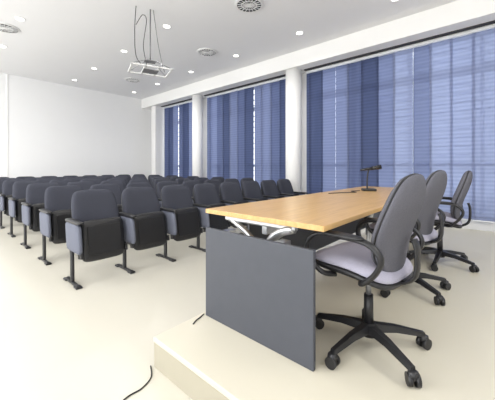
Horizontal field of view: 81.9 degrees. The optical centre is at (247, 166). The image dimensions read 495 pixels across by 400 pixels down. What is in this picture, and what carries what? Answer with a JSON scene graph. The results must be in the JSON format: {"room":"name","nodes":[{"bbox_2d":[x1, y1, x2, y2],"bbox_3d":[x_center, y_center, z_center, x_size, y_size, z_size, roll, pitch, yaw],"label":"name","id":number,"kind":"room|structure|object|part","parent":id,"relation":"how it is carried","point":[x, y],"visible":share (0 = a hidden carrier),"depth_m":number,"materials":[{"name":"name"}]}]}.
{"room":"conference hall","nodes":[
{"label":"conference hall","id":0,"kind":"room"},
{"bbox_2d":[0,73,150,178],"bbox_3d":[-7.070,-0.695,7.657,0.162,3.810,10.500,0,0,41],"label":"wall","id":1,"kind":"structure","parent":0,"point":[47,128],"depth_m":9.09,"materials":[{"name":"paint"}]},
{"bbox_2d":[0,211,365,399],"bbox_3d":[-1.663,1.260,2.874,14.700,0.100,10.500,0,0,41],"label":"floor","id":2,"kind":"structure","parent":0,"point":[59,341],"depth_m":2.35,"materials":[{"name":"beige plastic"}]},
{"bbox_2d":[0,178,16,209],"bbox_3d":[-5.574,0.736,6.620,0.503,0.949,0.580,0,0,41],"label":"seat","id":3,"kind":"object","parent":2,"relation":"on","point":[1,179],"visible":0.08,"depth_m":6.65,"materials":[{"name":"grey fabric"}]},
{"bbox_2d":[0,179,28,228],"bbox_3d":[-4.787,0.736,5.925,0.503,0.949,0.580,0,0,41],"label":"seat","id":4,"kind":"object","parent":2,"relation":"on","point":[7,185],"visible":0.49,"depth_m":5.80,"materials":[{"name":"grey fabric"}]},
{"bbox_2d":[7,181,41,236],"bbox_3d":[-4.001,0.736,5.229,0.503,0.949,0.580,0,0,41],"label":"seat","id":5,"kind":"object","parent":2,"relation":"on","point":[19,187],"visible":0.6,"depth_m":5.06,"materials":[{"name":"grey fabric"}]},
{"bbox_2d":[16,176,32,178],"bbox_3d":[-5.996,0.736,7.728,0.503,0.949,0.580,0,0,41],"label":"seat","id":6,"kind":"object","parent":2,"relation":"on","point":[23,177],"visible":0.03,"depth_m":7.83,"materials":[{"name":"grey fabric"}]},
{"bbox_2d":[26,177,44,180],"bbox_3d":[-5.209,0.736,7.032,0.503,0.949,0.580,0,0,41],"label":"seat","id":7,"kind":"object","parent":2,"relation":"on","point":[30,178],"visible":0.05,"depth_m":7.13,"materials":[{"name":"grey fabric"}]},
{"bbox_2d":[20,183,58,248],"bbox_3d":[-3.215,0.736,4.533,0.503,0.949,0.580,0,0,41],"label":"seat","id":8,"kind":"object","parent":2,"relation":"on","point":[35,192],"visible":0.54,"depth_m":4.37,"materials":[{"name":"grey fabric"}]},
{"bbox_2d":[36,178,57,182],"bbox_3d":[-4.423,0.736,6.337,0.503,0.949,0.580,0,0,41],"label":"seat","id":9,"kind":"object","parent":2,"relation":"on","point":[47,180],"visible":0.07,"depth_m":6.44,"materials":[{"name":"grey fabric"}]},
{"bbox_2d":[38,185,81,264],"bbox_3d":[-2.428,0.736,3.837,0.503,0.949,0.580,0,0,41],"label":"seat","id":10,"kind":"object","parent":2,"relation":"on","point":[57,199],"visible":0.66,"depth_m":3.69,"materials":[{"name":"grey fabric"}]},
{"bbox_2d":[52,177,68,179],"bbox_3d":[-4.845,0.736,7.444,0.503,0.949,0.580,0,0,41],"label":"seat","id":11,"kind":"object","parent":2,"relation":"on","point":[58,178],"visible":0.06,"depth_m":7.56,"materials":[{"name":"grey fabric"}]},
{"bbox_2d":[49,180,73,185],"bbox_3d":[-3.637,0.736,5.641,0.503,0.949,0.580,0,0,41],"label":"seat","id":12,"kind":"object","parent":2,"relation":"on","point":[59,182],"visible":0.05,"depth_m":5.75,"materials":[{"name":"grey fabric"}]},
{"bbox_2d":[64,178,82,181],"bbox_3d":[-4.059,0.736,6.748,0.503,0.949,0.580,0,0,41],"label":"seat","id":13,"kind":"object","parent":2,"relation":"on","point":[73,179],"visible":0.09,"depth_m":6.88,"materials":[{"name":"grey fabric"}]},
{"bbox_2d":[66,181,93,189],"bbox_3d":[-2.850,0.736,4.945,0.503,0.949,0.580,0,0,41],"label":"seat","id":14,"kind":"object","parent":2,"relation":"on","point":[85,185],"visible":0.12,"depth_m":5.09,"materials":[{"name":"grey fabric"}]},
{"bbox_2d":[75,176,90,178],"bbox_3d":[-4.481,0.736,7.856,0.503,0.949,0.580,0,0,41],"label":"seat","id":15,"kind":"object","parent":2,"relation":"on","point":[83,177],"visible":0.06,"depth_m":8.01,"materials":[{"name":"grey fabric"}]},
{"bbox_2d":[80,179,101,184],"bbox_3d":[-3.272,0.736,6.053,0.503,0.949,0.580,0,0,41],"label":"seat","id":16,"kind":"object","parent":2,"relation":"on","point":[95,181],"visible":0.04,"depth_m":6.21,"materials":[{"name":"grey fabric"}]},
{"bbox_2d":[63,189,127,289],"bbox_3d":[-1.642,0.736,3.142,0.503,0.949,0.580,0,0,41],"label":"seat","id":17,"kind":"object","parent":2,"relation":"on","point":[95,229],"visible":1,"depth_m":3.08,"materials":[{"name":"grey fabric"}]},
{"bbox_2d":[90,177,107,180],"bbox_3d":[-3.694,0.736,7.160,0.503,0.949,0.580,0,0,41],"label":"seat","id":18,"kind":"object","parent":2,"relation":"on","point":[100,178],"visible":0.06,"depth_m":7.33,"materials":[{"name":"grey fabric"}]},
{"bbox_2d":[90,184,121,211],"bbox_3d":[-2.064,0.736,4.249,0.503,0.949,0.580,0,0,41],"label":"seat","id":19,"kind":"object","parent":2,"relation":"on","point":[114,188],"visible":0.09,"depth_m":4.42,"materials":[{"name":"grey fabric"}]},
{"bbox_2d":[100,180,124,191],"bbox_3d":[-2.486,0.736,5.357,0.503,0.949,0.580,0,0,41],"label":"seat","id":20,"kind":"object","parent":2,"relation":"on","point":[118,182],"visible":0.09,"depth_m":5.54,"materials":[{"name":"grey fabric"}]},
{"bbox_2d":[107,178,126,188],"bbox_3d":[-2.908,0.736,6.465,0.503,0.949,0.580,0,0,41],"label":"seat","id":21,"kind":"object","parent":2,"relation":"on","point":[123,180],"visible":0.11,"depth_m":6.66,"materials":[{"name":"grey fabric"}]},
{"bbox_2d":[115,175,129,180],"bbox_3d":[-3.752,0.736,8.680,0.503,0.949,0.580,0,0,41],"label":"seat","id":22,"kind":"object","parent":2,"relation":"on","point":[128,177],"visible":0.06,"depth_m":8.87,"materials":[{"name":"grey fabric"}]},
{"bbox_2d":[123,365,151,399],"bbox_3d":[-0.686,1.206,1.428,0.095,0.007,0.632,0,0,26],"label":"cable","id":23,"kind":"object","parent":2,"relation":"on","point":[150,365],"visible":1,"depth_m":1.55,"materials":[{"name":"black plastic"}]},
{"bbox_2d":[128,179,149,183],"bbox_3d":[-2.121,0.736,5.769,0.503,0.949,0.580,0,0,41],"label":"seat","id":24,"kind":"object","parent":2,"relation":"on","point":[141,180],"visible":0.04,"depth_m":5.87,"materials":[{"name":"grey fabric"}]},
{"bbox_2d":[126,182,152,244],"bbox_3d":[-1.699,0.736,4.661,0.503,0.949,0.580,0,0,41],"label":"seat","id":25,"kind":"object","parent":2,"relation":"on","point":[139,184],"visible":0.12,"depth_m":4.77,"materials":[{"name":"grey fabric"}]},
{"bbox_2d":[131,177,147,179],"bbox_3d":[-2.543,0.736,6.877,0.503,0.949,0.580,0,0,41],"label":"seat","id":26,"kind":"object","parent":2,"relation":"on","point":[142,177],"visible":0.08,"depth_m":6.99,"materials":[{"name":"grey fabric"}]},
{"bbox_2d":[115,187,169,273],"bbox_3d":[-1.277,0.736,3.554,0.503,0.949,0.580,0,0,41],"label":"seat","id":27,"kind":"object","parent":2,"relation":"on","point":[144,223],"visible":0.95,"depth_m":3.50,"materials":[{"name":"grey fabric"}]},
{"bbox_2d":[151,106,164,176],"bbox_3d":[-3.370,-0.520,10.739,0.280,3.460,0.380,0,0,41],"label":"pier","id":28,"kind":"object","parent":2,"relation":"on","point":[157,113],"depth_m":10.63,"materials":[{"name":"white paint"}]},
{"bbox_2d":[151,177,166,186],"bbox_3d":[-2.179,0.736,7.288,0.503,0.949,0.580,0,0,41],"label":"seat","id":29,"kind":"object","parent":2,"relation":"on","point":[153,178],"visible":0.09,"depth_m":7.32,"materials":[{"name":"grey fabric"}]},
{"bbox_2d":[153,179,170,190],"bbox_3d":[-1.757,0.736,6.181,0.503,0.949,0.580,0,0,41],"label":"seat","id":30,"kind":"object","parent":2,"relation":"on","point":[155,181],"visible":0.06,"depth_m":6.19,"materials":[{"name":"grey fabric"}]},
{"bbox_2d":[156,181,178,206],"bbox_3d":[-1.335,0.736,5.073,0.503,0.949,0.580,0,0,41],"label":"seat","id":31,"kind":"object","parent":2,"relation":"on","point":[160,185],"visible":0.13,"depth_m":5.05,"materials":[{"name":"grey fabric"}]},
{"bbox_2d":[170,176,182,180],"bbox_3d":[-1.814,0.736,7.700,0.503,0.949,0.580,0,0,41],"label":"seat","id":32,"kind":"object","parent":2,"relation":"on","point":[176,177],"visible":0.06,"depth_m":7.75,"materials":[{"name":"grey fabric"}]},
{"bbox_2d":[156,185,202,261],"bbox_3d":[-0.913,0.736,3.965,0.503,0.949,0.580,0,0,41],"label":"seat","id":33,"kind":"object","parent":2,"relation":"on","point":[182,218],"visible":0.9,"depth_m":3.91,"materials":[{"name":"grey fabric"}]},
{"bbox_2d":[175,178,190,184],"bbox_3d":[-1.392,0.736,6.593,0.503,0.949,0.580,0,0,41],"label":"seat","id":34,"kind":"object","parent":2,"relation":"on","point":[179,181],"visible":0.06,"depth_m":6.64,"materials":[{"name":"grey fabric"}]},
{"bbox_2d":[182,180,201,202],"bbox_3d":[-0.971,0.736,5.485,0.503,0.949,0.580,0,0,41],"label":"seat","id":35,"kind":"object","parent":2,"relation":"on","point":[190,184],"visible":0.11,"depth_m":5.53,"materials":[{"name":"grey fabric"}]},
{"bbox_2d":[192,95,202,176],"bbox_3d":[-1.587,-0.520,9.042,0.330,3.460,0.330,0,0,41],"label":"round column","id":36,"kind":"structure","parent":2,"relation":"on","point":[197,100],"depth_m":8.90,"materials":[{"name":"white paint"}]},
{"bbox_2d":[194,177,207,183],"bbox_3d":[-1.028,0.736,7.005,0.503,0.949,0.580,0,0,41],"label":"seat","id":37,"kind":"object","parent":2,"relation":"on","point":[202,180],"visible":0.08,"depth_m":7.12,"materials":[{"name":"grey fabric"}]},
{"bbox_2d":[203,97,206,177],"bbox_3d":[-1.315,-0.690,9.335,0.340,3.120,0.200,0,0,41],"label":"pier","id":38,"kind":"object","parent":2,"relation":"on","point":[204,99],"depth_m":9.24,"materials":[{"name":"white paint"}]},
{"bbox_2d":[188,183,229,251],"bbox_3d":[-0.548,0.736,4.377,0.503,0.949,0.580,0,0,41],"label":"seat","id":39,"kind":"object","parent":2,"relation":"on","point":[205,195],"visible":0.73,"depth_m":4.32,"materials":[{"name":"grey fabric"}]},
{"bbox_2d":[204,179,221,199],"bbox_3d":[-0.606,0.736,5.897,0.503,0.949,0.580,0,0,41],"label":"seat","id":40,"kind":"object","parent":2,"relation":"on","point":[217,182],"visible":0.05,"depth_m":6.03,"materials":[{"name":"grey fabric"}]},
{"bbox_2d":[211,177,224,182],"bbox_3d":[-0.650,0.736,7.431,0.503,0.949,0.620,0,0,41],"label":"seat","id":41,"kind":"object","parent":2,"relation":"on","point":[221,179],"visible":0.11,"depth_m":7.58,"materials":[{"name":"grey fabric"}]},
{"bbox_2d":[224,178,242,194],"bbox_3d":[-0.242,0.736,6.309,0.503,0.949,0.580,0,0,41],"label":"seat","id":42,"kind":"object","parent":2,"relation":"on","point":[231,179],"visible":0.11,"depth_m":6.46,"materials":[{"name":"grey fabric"}]},
{"bbox_2d":[219,182,248,227],"bbox_3d":[-0.184,0.736,4.789,0.503,0.949,0.580,0,0,41],"label":"seat","id":43,"kind":"object","parent":2,"relation":"on","point":[230,192],"visible":0.41,"depth_m":4.80,"materials":[{"name":"grey fabric"}]},
{"bbox_2d":[240,178,261,191],"bbox_3d":[0.136,0.736,6.736,0.503,0.949,0.620,0,0,41],"label":"seat","id":44,"kind":"object","parent":2,"relation":"on","point":[242,179],"visible":0.09,"depth_m":6.78,"materials":[{"name":"grey fabric"}]},
{"bbox_2d":[239,181,267,234],"bbox_3d":[0.180,0.736,5.201,0.503,0.949,0.580,0,0,41],"label":"seat","id":45,"kind":"object","parent":2,"relation":"on","point":[251,190],"visible":0.38,"depth_m":5.22,"materials":[{"name":"grey fabric"}]},
{"bbox_2d":[260,180,284,199],"bbox_3d":[0.545,0.736,5.613,0.503,0.949,0.580,0,0,41],"label":"seat","id":46,"kind":"object","parent":2,"relation":"on","point":[269,189],"visible":0.31,"depth_m":5.64,"materials":[{"name":"grey fabric"}]},
{"bbox_2d":[277,179,307,196],"bbox_3d":[0.922,0.736,6.040,0.503,0.949,0.620,0,0,41],"label":"seat","id":47,"kind":"object","parent":2,"relation":"on","point":[284,186],"visible":0.32,"depth_m":6.07,"materials":[{"name":"grey fabric"}]},
{"bbox_2d":[286,68,301,191],"bbox_3d":[1.079,-0.520,6.683,0.370,3.460,0.370,0,0,41],"label":"round column","id":48,"kind":"structure","parent":2,"relation":"on","point":[294,75],"depth_m":6.52,"materials":[{"name":"white paint"}]},
{"bbox_2d":[302,73,306,191],"bbox_3d":[1.337,-0.690,6.989,0.400,3.120,0.200,0,0,41],"label":"pier","id":49,"kind":"object","parent":2,"relation":"on","point":[304,76],"depth_m":6.83,"materials":[{"name":"white paint"}]},
{"bbox_2d":[153,226,494,399],"bbox_3d":[3.192,1.120,1.786,5.565,0.180,5.075,0,0,41],"label":"stage platform","id":50,"kind":"object","parent":2,"relation":"on","point":[207,359],"visible":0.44,"depth_m":1.61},
{"bbox_2d":[206,186,393,371],"bbox_3d":[1.083,0.661,2.884,0.900,0.737,3.175,0,0,41],"label":"conference table","id":51,"kind":"object","parent":50,"relation":"on","point":[261,282],"visible":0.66,"depth_m":1.72,"materials":[{"name":"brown wood"}]},
{"bbox_2d":[328,190,359,193],"bbox_3d":[1.158,0.288,3.267,0.613,0.008,0.124,0,0,-40],"label":"microphone cable","id":52,"kind":"object","parent":51,"relation":"on","point":[354,191],"visible":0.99,"depth_m":3.23,"materials":[{"name":"black plastic"}]},
{"bbox_2d":[360,165,381,190],"bbox_3d":[1.508,0.132,3.489,0.247,0.322,0.120,0,0,7],"label":"desk microphone","id":53,"kind":"object","parent":51,"relation":"on","point":[377,167],"visible":0.99,"depth_m":3.48,"materials":[{"name":"black plastic"}]},
{"bbox_2d":[304,173,431,387],"bbox_3d":[0.679,0.533,1.639,0.649,0.994,0.664,0,0,-41],"label":"office chair","id":54,"kind":"object","parent":50,"relation":"on","point":[382,263],"visible":0.98,"depth_m":1.46,"materials":[{"name":"black plastic"}]},
{"bbox_2d":[364,170,450,305],"bbox_3d":[1.343,0.528,2.428,0.649,1.004,0.664,0,0,-38],"label":"office chair","id":55,"kind":"object","parent":50,"relation":"on","point":[436,182],"visible":0.54,"depth_m":2.22,"materials":[{"name":"black plastic"}]},
{"bbox_2d":[409,170,479,272],"bbox_3d":[2.049,0.533,3.054,0.664,0.994,0.649,0,0,36],"label":"office chair","id":56,"kind":"object","parent":50,"relation":"on","point":[453,219],"visible":0.73,"depth_m":2.85,"materials":[{"name":"black plastic"}]},
{"bbox_2d":[0,0,456,98],"bbox_3d":[-1.663,-2.650,2.874,14.700,0.100,10.500,0,0,41],"label":"ceiling","id":57,"kind":"structure","parent":0,"point":[58,41],"depth_m":5.55,"materials":[{"name":"paint"}]},
{"bbox_2d":[0,22,19,33],"bbox_3d":[-4.518,-2.588,5.306,0.458,0.024,0.458,0,0,41],"label":"air diffuser","id":58,"kind":"object","parent":57,"relation":"attached to","point":[4,27],"depth_m":5.32,"materials":[{"name":"white metal"}]},
{"bbox_2d":[14,16,25,20],"bbox_3d":[-3.990,-2.595,4.998,0.160,0.010,0.160,0,0,41],"label":"recessed light","id":59,"kind":"object","parent":57,"relation":"in","point":[16,17],"depth_m":4.98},
{"bbox_2d":[125,77,140,82],"bbox_3d":[-3.425,-2.588,8.504,0.458,0.024,0.458,0,0,41],"label":"air diffuser","id":60,"kind":"object","parent":57,"relation":"attached to","point":[129,79],"depth_m":8.49,"materials":[{"name":"white metal"}]},
{"bbox_2d":[128,8,172,77],"bbox_3d":[-1.605,-2.085,4.705,0.640,1.030,0.480,0,0,-28],"label":"projector","id":61,"kind":"object","parent":57,"relation":"attached to","point":[144,71],"depth_m":4.68,"materials":[{"name":"white metal"}]},
{"bbox_2d":[162,24,170,27],"bbox_3d":[-1.490,-2.595,5.257,0.160,0.010,0.160,0,0,41],"label":"recessed light","id":62,"kind":"object","parent":57,"relation":"in","point":[164,25],"depth_m":5.24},
{"bbox_2d":[161,98,191,107],"bbox_3d":[-2.388,-2.225,9.970,2.050,0.050,0.210,0,0,41],"label":"track rail","id":63,"kind":"object","parent":57,"relation":"attached to","point":[187,100],"visible":0.64,"depth_m":10.00,"materials":[{"name":"grey metal"}]},
{"bbox_2d":[164,102,191,177],"bbox_3d":[-2.335,-0.655,10.030,2.090,3.080,0.026,0,0,41],"label":"blind","id":64,"kind":"object","parent":63,"relation":"hanging from","point":[185,110],"visible":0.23,"depth_m":10.16,"materials":[{"name":"fabric"}]},
{"bbox_2d":[197,48,216,55],"bbox_3d":[-0.911,-2.588,6.441,0.458,0.024,0.458,0,0,41],"label":"air diffuser","id":65,"kind":"object","parent":57,"relation":"attached to","point":[202,51],"depth_m":6.39,"materials":[{"name":"white metal"}]},
{"bbox_2d":[204,74,285,97],"bbox_3d":[-0.156,-2.225,7.996,3.110,0.050,0.210,0,0,41],"label":"track rail","id":66,"kind":"object","parent":57,"relation":"attached to","point":[281,77],"visible":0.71,"depth_m":7.79,"materials":[{"name":"grey metal"}]},
{"bbox_2d":[207,79,285,189],"bbox_3d":[-0.103,-0.655,8.056,3.150,3.080,0.026,0,0,41],"label":"blind","id":67,"kind":"object","parent":66,"relation":"hanging from","point":[230,116],"visible":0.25,"depth_m":7.90,"materials":[{"name":"fabric"}]},
{"bbox_2d":[235,0,262,12],"bbox_3d":[0.026,-2.588,4.557,0.458,0.024,0.458,0,0,41],"label":"air diffuser","id":68,"kind":"object","parent":57,"relation":"attached to","point":[248,6],"depth_m":4.56,"materials":[{"name":"white metal"}]},
{"bbox_2d":[142,0,494,109],"bbox_3d":[1.550,-2.425,6.506,14.300,0.350,0.800,0,0,41],"label":"beam","id":69,"kind":"structure","parent":57,"relation":"attached to","point":[459,14],"depth_m":5.55,"materials":[{"name":"white paint"}]},
{"bbox_2d":[304,20,494,73],"bbox_3d":[3.739,-2.225,4.550,6.370,0.050,0.210,0,0,41],"label":"track rail","id":70,"kind":"object","parent":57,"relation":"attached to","point":[489,23],"visible":1,"depth_m":5.22,"materials":[{"name":"grey metal"}]},
{"bbox_2d":[307,28,494,222],"bbox_3d":[3.795,-0.655,4.607,6.420,3.080,0.026,0,0,41],"label":"blind","id":71,"kind":"object","parent":70,"relation":"hanging from","point":[360,114],"visible":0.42,"depth_m":5.29,"materials":[{"name":"fabric"}]},
{"bbox_2d":[461,220,494,231],"bbox_3d":[1.716,1.040,6.693,14.300,0.340,0.200,0,0,41],"label":"wall","id":72,"kind":"structure","parent":0,"point":[475,225],"depth_m":4.69,"materials":[{"name":"white paint"}]},
{"bbox_3d":[1.716,1.040,6.693,14.300,0.340,0.200,0,0,41],"label":"window sill","id":73,"kind":"part","parent":72,"relation":"part of","materials":[{"name":"paint"}]},
{"label":"outside","id":74,"kind":"structure","parent":0,"visible":0},
{"bbox_3d":[7.232,1.560,11.193,28.000,0.100,13.650,0,0,41],"label":"terrace","id":75,"kind":"object","parent":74,"visible":0},
{"bbox_2d":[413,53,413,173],"bbox_3d":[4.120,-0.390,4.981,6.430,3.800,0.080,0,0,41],"label":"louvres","id":76,"kind":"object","parent":75,"relation":"on","point":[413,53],"visible":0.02,"depth_m":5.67,"materials":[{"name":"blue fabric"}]}
]}

